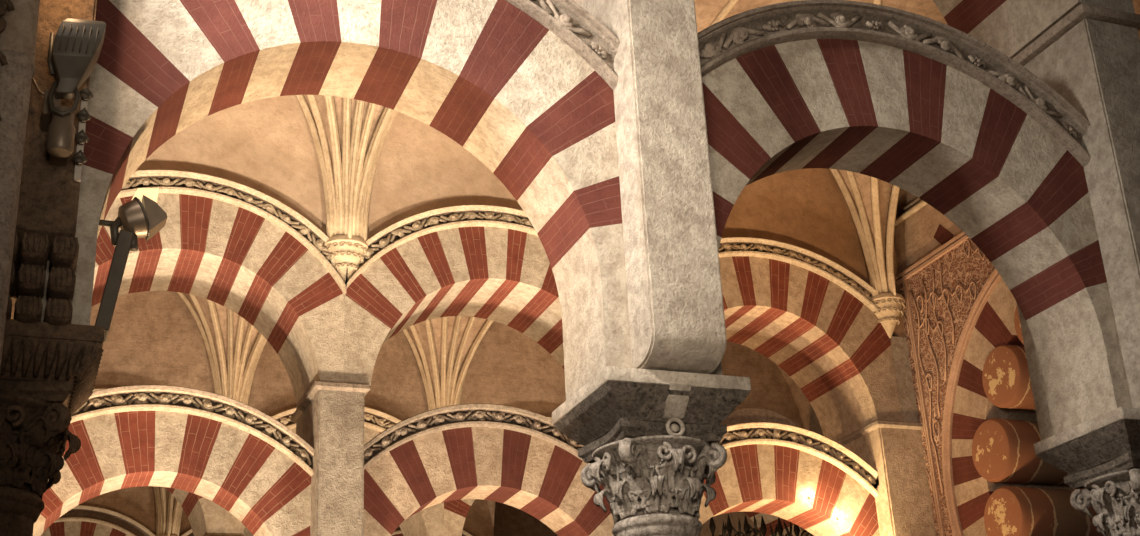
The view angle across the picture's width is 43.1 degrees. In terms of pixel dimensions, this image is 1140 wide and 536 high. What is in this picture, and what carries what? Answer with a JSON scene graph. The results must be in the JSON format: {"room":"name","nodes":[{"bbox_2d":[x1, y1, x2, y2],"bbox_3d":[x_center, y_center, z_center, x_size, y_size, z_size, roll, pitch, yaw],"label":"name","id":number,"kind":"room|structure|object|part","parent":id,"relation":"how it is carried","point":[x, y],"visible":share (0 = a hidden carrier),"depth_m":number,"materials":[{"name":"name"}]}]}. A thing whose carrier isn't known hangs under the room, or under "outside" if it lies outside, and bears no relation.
{"room":"mosque","nodes":[
{"label":"mosque","id":0,"kind":"room"},
{"bbox_2d":[79,486,492,535],"bbox_3d":[-6.132,4.156,27.834,9.450,3.118,0.870,6,-24,-20],"label":"wall","id":1,"kind":"structure","parent":0,"point":[137,503],"depth_m":26.54,"materials":[{"name":"paint"}]},
{"bbox_2d":[90,291,803,431],"bbox_3d":[-2.121,1.722,22.477,12.630,3.124,0.870,6,-24,-20],"label":"wall","id":2,"kind":"structure","parent":0,"point":[153,338],"depth_m":21.68,"materials":[{"name":"paint"}]},
{"bbox_2d":[487,500,494,535],"bbox_3d":[-1.957,3.094,25.996,3.150,2.450,6.060,6,-24,-20],"label":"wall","id":3,"kind":"structure","parent":0,"point":[491,504],"depth_m":28.82,"materials":[{"name":"paint"}]},
{"bbox_2d":[136,95,905,337],"bbox_3d":[-0.854,-0.875,16.041,9.850,3.394,0.870,6,-24,-20],"label":"wall","id":4,"kind":"structure","parent":0,"point":[266,146],"depth_m":15.23,"materials":[{"name":"paint"}]},
{"bbox_2d":[494,502,557,535],"bbox_3d":[-8.452,9.795,32.128,20.500,10.600,0.300,6,-24,-20],"label":"wall","id":5,"kind":"structure","parent":0,"point":[509,520],"depth_m":36.42,"materials":[{"name":"paint"}]},
{"bbox_2d":[709,514,813,535],"bbox_3d":[2.609,5.739,17.273,1.800,5.620,0.110,6,-24,-20],"label":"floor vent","id":6,"kind":"object","parent":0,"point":[712,527],"visible":0.9,"depth_m":18.20,"materials":[{"name":"black metal"}]},
{"bbox_2d":[777,365,810,429],"bbox_3d":[3.531,0.809,21.192,3.160,2.450,6.060,6,-24,-20],"label":"ceiling","id":7,"kind":"structure","parent":0,"point":[804,406],"depth_m":24.07,"materials":[{"name":"paint"}]},
{"bbox_2d":[699,406,1083,535],"bbox_3d":[4.362,6.574,25.989,0.300,10.600,21.790,6,-24,-20],"label":"wall","id":8,"kind":"structure","parent":0,"point":[814,425],"depth_m":28.80,"materials":[{"name":"paint"}]},
{"bbox_2d":[894,0,1139,535],"bbox_3d":[5.543,1.584,13.752,1.180,10.300,6.380,6,-24,-20],"label":"wall","id":9,"kind":"structure","parent":0,"point":[976,410],"depth_m":15.59,"materials":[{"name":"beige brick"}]},
{"bbox_3d":[4.772,-1.456,15.087,0.085,0.285,5.502,6,-24,-20],"label":"wall rail","id":10,"kind":"part","parent":9,"relation":"part of","materials":[{"name":"stone"}]},
{"bbox_3d":[4.924,1.814,13.795,0.060,5.768,5.630,6,-24,-20],"label":"stucco frame","id":11,"kind":"part","parent":9,"relation":"part of","materials":[{"name":"beige stone"}]},
{"bbox_3d":[0.214,-2.394,13.077,3.155,2.450,6.104,6,-24,-20],"label":"ceiling","id":12,"kind":"structure","parent":0,"visible":0},
{"bbox_2d":[694,0,798,71],"bbox_3d":[1.163,-1.446,14.803,3.228,2.976,3.102,6,-24,-20],"label":"corbel","id":13,"kind":"object","parent":12,"relation":"attached to","point":[708,12],"visible":0.02,"depth_m":15.11,"materials":[{"name":"stone"}]},
{"bbox_3d":[3.191,-2.086,14.189,3.230,2.450,6.104,6,-24,-20],"label":"ceiling","id":14,"kind":"structure","parent":0,"visible":0},
{"bbox_2d":[799,0,947,337],"bbox_3d":[3.530,-1.202,15.687,1.844,2.976,3.102,6,-24,-20],"label":"corbel","id":15,"kind":"object","parent":14,"relation":"attached to","point":[872,202],"visible":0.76,"depth_m":16.82,"materials":[{"name":"stone"}]},
{"bbox_3d":[-5.299,-0.103,17.894,3.160,2.450,6.060,6,-24,-20],"label":"ceiling","id":16,"kind":"structure","parent":0,"visible":0},
{"bbox_2d":[177,292,266,426],"bbox_3d":[-4.364,0.863,19.661,3.228,2.976,2.964,6,-24,-20],"label":"corbel","id":17,"kind":"object","parent":16,"relation":"attached to","point":[234,346],"visible":0.23,"depth_m":20.56,"materials":[{"name":"stone"}]},
{"bbox_3d":[-2.357,0.201,18.993,3.150,2.450,6.060,6,-24,-20],"label":"ceiling","id":18,"kind":"structure","parent":0,"visible":0},
{"bbox_2d":[403,316,493,428],"bbox_3d":[-1.427,1.166,20.758,3.228,2.976,2.964,6,-24,-20],"label":"corbel","id":19,"kind":"object","parent":18,"relation":"attached to","point":[444,348],"visible":0.25,"depth_m":21.64,"materials":[{"name":"stone"}]},
{"bbox_3d":[-7.832,2.487,23.802,3.150,2.450,6.060,6,-24,-20],"label":"ceiling","id":20,"kind":"structure","parent":0,"visible":0},
{"bbox_2d":[153,486,182,535],"bbox_3d":[-6.902,3.452,25.568,3.228,2.976,2.964,6,-24,-20],"label":"corbel","id":21,"kind":"object","parent":20,"relation":"attached to","point":[169,510],"visible":0.16,"depth_m":26.40,"materials":[{"name":"stone"}]},
{"bbox_3d":[-3.125,7.064,12.157,28.000,0.200,40.324,6,-24,-20],"label":"floor","id":22,"kind":"structure","parent":0,"visible":0},
{"bbox_2d":[0,0,39,368],"bbox_3d":[-2.243,0.721,5.362,0.184,6.200,0.184,6,-24,-20],"label":"pillar","id":23,"kind":"structure","parent":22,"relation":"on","point":[18,40],"depth_m":5.86,"materials":[{"name":"stone"}]},
{"bbox_2d":[0,0,14,120],"bbox_3d":[-2.503,-0.841,6.007,0.313,2.400,0.362,6,-24,-20],"label":"carving","id":24,"kind":"object","parent":23,"relation":"attached to","point":[4,4],"visible":1,"depth_m":5.98,"materials":[{"name":"stone"}]},
{"bbox_2d":[0,319,104,535],"bbox_3d":[-2.439,2.148,5.737,0.800,3.875,0.800,6,-24,-20],"label":"stone column","id":25,"kind":"structure","parent":22,"relation":"on","point":[48,372],"depth_m":6.19,"materials":[{"name":"grey stone"}]},
{"bbox_2d":[6,0,96,325],"bbox_3d":[-2.677,-2.553,7.681,0.555,6.341,1.256,6,-24,-20],"label":"pier","id":26,"kind":"object","parent":25,"relation":"on","point":[46,223],"depth_m":6.24,"materials":[{"name":"stone"}]},
{"bbox_2d":[32,77,43,95],"bbox_3d":[-2.339,-0.996,6.429,0.151,0.605,0.047,-12,-24,21],"label":"cable","id":27,"kind":"object","parent":26,"relation":"attached to","point":[33,79],"visible":0.33,"depth_m":6.37,"materials":[{"name":"black rubber"}]},
{"bbox_2d":[41,18,105,166],"bbox_3d":[-2.172,-0.769,6.290,0.226,0.635,0.321,6,-24,-20],"label":"floodlight","id":28,"kind":"object","parent":26,"relation":"attached to","point":[73,55],"visible":1,"depth_m":6.21,"materials":[{"name":"grey paint"}]},
{"bbox_3d":[-2.242,-0.926,6.248,0.037,0.203,0.020,6,-24,-20],"label":"rod","id":29,"kind":"part","parent":28,"relation":"part of","materials":[{"name":"grey paint"}]},
{"bbox_2d":[51,18,105,98],"bbox_3d":[-2.143,-0.917,6.279,0.209,0.374,0.171,6,-24,-20],"label":"hood","id":30,"kind":"object","parent":28,"relation":"attached to","point":[76,47],"depth_m":6.22,"materials":[{"name":"grey paint"}]},
{"bbox_3d":[-2.156,-0.596,6.364,0.070,0.450,0.067,-16,-26,28],"label":"cable clamp strip","id":31,"kind":"part","parent":26,"relation":"part of","materials":[{"name":"grey metal"}]},
{"bbox_2d":[291,295,370,535],"bbox_3d":[-2.301,3.652,13.573,0.545,7.100,1.225,6,-24,-20],"label":"pier","id":32,"kind":"object","parent":22,"relation":"on","point":[330,417],"visible":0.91,"depth_m":13.79,"materials":[{"name":"stone"}]},
{"bbox_2d":[91,170,347,407],"bbox_3d":[-3.913,0.219,14.332,3.165,2.030,1.255,6,-24,-20],"label":"arch","id":33,"kind":"object","parent":32,"relation":"on","point":[254,256],"visible":0.66,"depth_m":14.29,"materials":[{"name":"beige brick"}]},
{"bbox_2d":[364,403,613,535],"bbox_3d":[-0.855,2.529,14.586,3.050,2.210,0.690,6,-24,-20],"label":"arch","id":34,"kind":"object","parent":32,"relation":"attached to","point":[526,464],"visible":0.81,"depth_m":14.61,"materials":[{"name":"stone"}]},
{"bbox_2d":[552,366,750,535],"bbox_3d":[0.504,2.453,6.839,0.795,3.875,0.795,6,-24,-20],"label":"stone column","id":35,"kind":"structure","parent":22,"relation":"on","point":[647,436],"depth_m":7.23,"materials":[{"name":"stone"}]},
{"bbox_2d":[41,0,631,399],"bbox_3d":[-1.095,-0.641,7.445,2.980,2.460,0.700,6,-24,-20],"label":"arch","id":36,"kind":"object","parent":35,"relation":"on","point":[525,87],"visible":0.94,"depth_m":7.58,"materials":[{"name":"stone"}]},
{"bbox_2d":[95,188,166,341],"bbox_3d":[-2.062,-0.042,6.755,0.310,0.782,0.204,6,-24,-20],"label":"spotlight","id":37,"kind":"object","parent":36,"relation":"attached to","point":[140,217],"visible":0.98,"depth_m":6.76,"materials":[{"name":"brown metal"}]},
{"bbox_3d":[-2.154,-0.183,6.778,0.127,0.154,0.040,6,-24,-20],"label":"arm","id":38,"kind":"part","parent":37,"relation":"part of","materials":[{"name":"grey paint"}]},
{"bbox_3d":[-2.057,-0.124,6.793,0.054,0.086,0.044,6,-24,-20],"label":"knob","id":39,"kind":"part","parent":37,"relation":"part of","materials":[{"name":"grey paint"}]},
{"bbox_2d":[574,0,725,373],"bbox_3d":[0.251,-2.253,8.800,0.502,6.315,1.215,6,-24,-20],"label":"pier","id":40,"kind":"object","parent":35,"relation":"on","point":[676,308],"visible":0.59,"depth_m":7.48,"materials":[{"name":"stone"}]},
{"bbox_2d":[933,0,1081,58],"bbox_3d":[1.703,-2.481,9.510,3.120,1.910,1.130,6,-24,-20],"label":"arch","id":41,"kind":"object","parent":40,"relation":"attached to","point":[1009,27],"visible":0.41,"depth_m":9.76,"materials":[{"name":"beige stone"}]},
{"bbox_2d":[698,0,1132,434],"bbox_3d":[1.861,-0.331,8.547,3.040,2.450,0.700,6,-24,-20],"label":"arch","id":42,"kind":"object","parent":35,"relation":"on","point":[951,121],"visible":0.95,"depth_m":8.71,"materials":[{"name":"stone"}]},
{"bbox_2d":[836,336,935,535],"bbox_3d":[3.641,4.266,15.792,0.660,7.100,1.225,6,-24,-20],"label":"pier","id":43,"kind":"object","parent":22,"relation":"on","point":[894,450],"visible":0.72,"depth_m":16.10,"materials":[{"name":"beige stone"}]},
{"bbox_2d":[718,237,901,441],"bbox_3d":[2.010,0.831,16.544,3.230,2.030,1.255,6,-24,-20],"label":"arch","id":44,"kind":"object","parent":43,"relation":"on","point":[796,307],"visible":0.59,"depth_m":16.52,"materials":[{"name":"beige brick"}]},
{"bbox_2d":[1034,407,1139,535],"bbox_3d":[3.455,2.758,7.941,0.795,3.875,0.795,6,-24,-20],"label":"stone column","id":45,"kind":"structure","parent":22,"relation":"on","point":[1101,454],"depth_m":8.42,"materials":[{"name":"stone"}]},
{"bbox_2d":[1013,0,1139,440],"bbox_3d":[3.213,-1.947,9.906,0.515,6.315,1.215,6,-24,-20],"label":"pier","id":46,"kind":"object","parent":45,"relation":"on","point":[1090,57],"visible":0.44,"depth_m":8.94,"materials":[{"name":"stone"}]},
{"bbox_3d":[0.652,3.958,14.676,0.550,7.100,1.225,6,-24,-20],"label":"pier","id":47,"kind":"object","parent":22,"relation":"on","visible":0},
{"bbox_2d":[343,205,563,384],"bbox_3d":[-0.975,0.513,15.433,3.205,2.050,1.255,6,-24,-20],"label":"arch","id":48,"kind":"object","parent":47,"relation":"on","point":[420,267],"visible":0.68,"depth_m":15.09,"materials":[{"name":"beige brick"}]},
{"bbox_2d":[699,408,879,535],"bbox_3d":[2.079,2.737,15.723,2.954,2.417,0.690,6,-24,-20],"label":"arch","id":49,"kind":"object","parent":47,"relation":"attached to","point":[772,466],"visible":0.66,"depth_m":15.87,"materials":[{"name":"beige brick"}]},
{"bbox_3d":[-4.850,6.241,19.475,0.560,7.100,1.225,6,-24,-20],"label":"pier","id":50,"kind":"object","parent":22,"relation":"on","visible":0},
{"bbox_2d":[225,407,443,535],"bbox_3d":[-3.529,3.128,21.321,3.150,1.990,1.255,6,-24,-20],"label":"arch","id":51,"kind":"object","parent":50,"relation":"on","point":[429,521],"visible":0.21,"depth_m":21.19,"materials":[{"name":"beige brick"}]},
{"bbox_3d":[-1.913,6.544,20.572,0.560,7.100,1.225,6,-24,-20],"label":"pier","id":52,"kind":"object","parent":22,"relation":"on","visible":0},
{"bbox_2d":[444,416,551,535],"bbox_3d":[-0.587,3.432,22.420,3.160,1.990,1.255,6,-24,-20],"label":"arch","id":53,"kind":"object","parent":52,"relation":"on","point":[455,511],"visible":0.02,"depth_m":21.27,"materials":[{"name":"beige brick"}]},
{"bbox_3d":[-10.325,8.527,24.285,0.560,7.100,1.225,6,-24,-20],"label":"pier","id":54,"kind":"object","parent":22,"relation":"on","visible":0},
{"bbox_2d":[41,505,155,535],"bbox_3d":[-9.004,5.414,26.130,3.150,1.990,1.255,6,-24,-20],"label":"arch","id":55,"kind":"object","parent":54,"relation":"on","point":[82,520],"visible":0.65,"depth_m":26.05,"materials":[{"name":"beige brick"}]},
{"bbox_3d":[-2.733,-2.698,11.977,3.165,2.450,6.104,6,-24,-20],"label":"ceiling","id":56,"kind":"structure","parent":0,"visible":0},
{"bbox_2d":[296,95,397,282],"bbox_3d":[-1.778,-1.750,13.704,3.228,2.976,3.102,6,-24,-20],"label":"corbel","id":57,"kind":"object","parent":56,"relation":"attached to","point":[349,135],"visible":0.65,"depth_m":14.61,"materials":[{"name":"stone"}]},
{"bbox_3d":[3.980,7.153,22.773,0.560,7.100,1.225,6,-24,-20],"label":"pier","id":58,"kind":"object","parent":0,"visible":0},
{"bbox_2d":[744,512,810,535],"bbox_3d":[2.360,3.737,23.520,3.160,1.990,1.255,6,-24,-20],"label":"arch","id":59,"kind":"object","parent":58,"relation":"on","point":[768,519],"visible":0.02,"depth_m":23.93,"materials":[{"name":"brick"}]},
{"bbox_3d":[-4.451,9.134,26.478,0.560,7.100,1.225,6,-24,-20],"label":"pier","id":60,"kind":"object","parent":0,"visible":0},
{"bbox_2d":[391,526,472,535],"bbox_3d":[-3.129,6.021,28.324,3.150,1.990,1.255,6,-24,-20],"label":"arch","id":61,"kind":"object","parent":60,"relation":"on","point":[397,531],"visible":0.07,"depth_m":28.05,"materials":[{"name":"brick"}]},
{"bbox_3d":[-5.241,3.349,12.476,0.570,7.100,1.225,6,-24,-20],"label":"pier","id":62,"kind":"object","parent":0,"visible":0},
{"bbox_2d":[33,385,313,535],"bbox_3d":[-3.768,2.242,13.492,3.000,2.180,0.690,6,-24,-20],"label":"arch","id":63,"kind":"object","parent":62,"relation":"attached to","point":[194,446],"visible":0.86,"depth_m":13.58,"materials":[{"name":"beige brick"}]},
{"bbox_3d":[-7.797,5.936,18.375,0.560,7.100,1.225,6,-24,-20],"label":"pier","id":64,"kind":"object","parent":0,"visible":0},
{"bbox_2d":[72,388,225,535],"bbox_3d":[-6.471,2.825,20.222,3.160,1.990,1.255,6,-24,-20],"label":"arch","id":65,"kind":"object","parent":64,"relation":"on","point":[206,517],"visible":0.02,"depth_m":20.07,"materials":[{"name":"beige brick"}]},
{"bbox_3d":[-7.388,8.830,25.382,0.560,7.100,1.225,6,-24,-20],"label":"pier","id":66,"kind":"object","parent":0,"visible":0},
{"bbox_2d":[181,527,252,535],"bbox_3d":[-6.066,5.718,27.227,3.150,1.990,1.255,6,-24,-20],"label":"arch","id":67,"kind":"object","parent":66,"relation":"on","point":[189,532],"visible":0.02,"depth_m":26.61,"materials":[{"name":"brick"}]}
]}

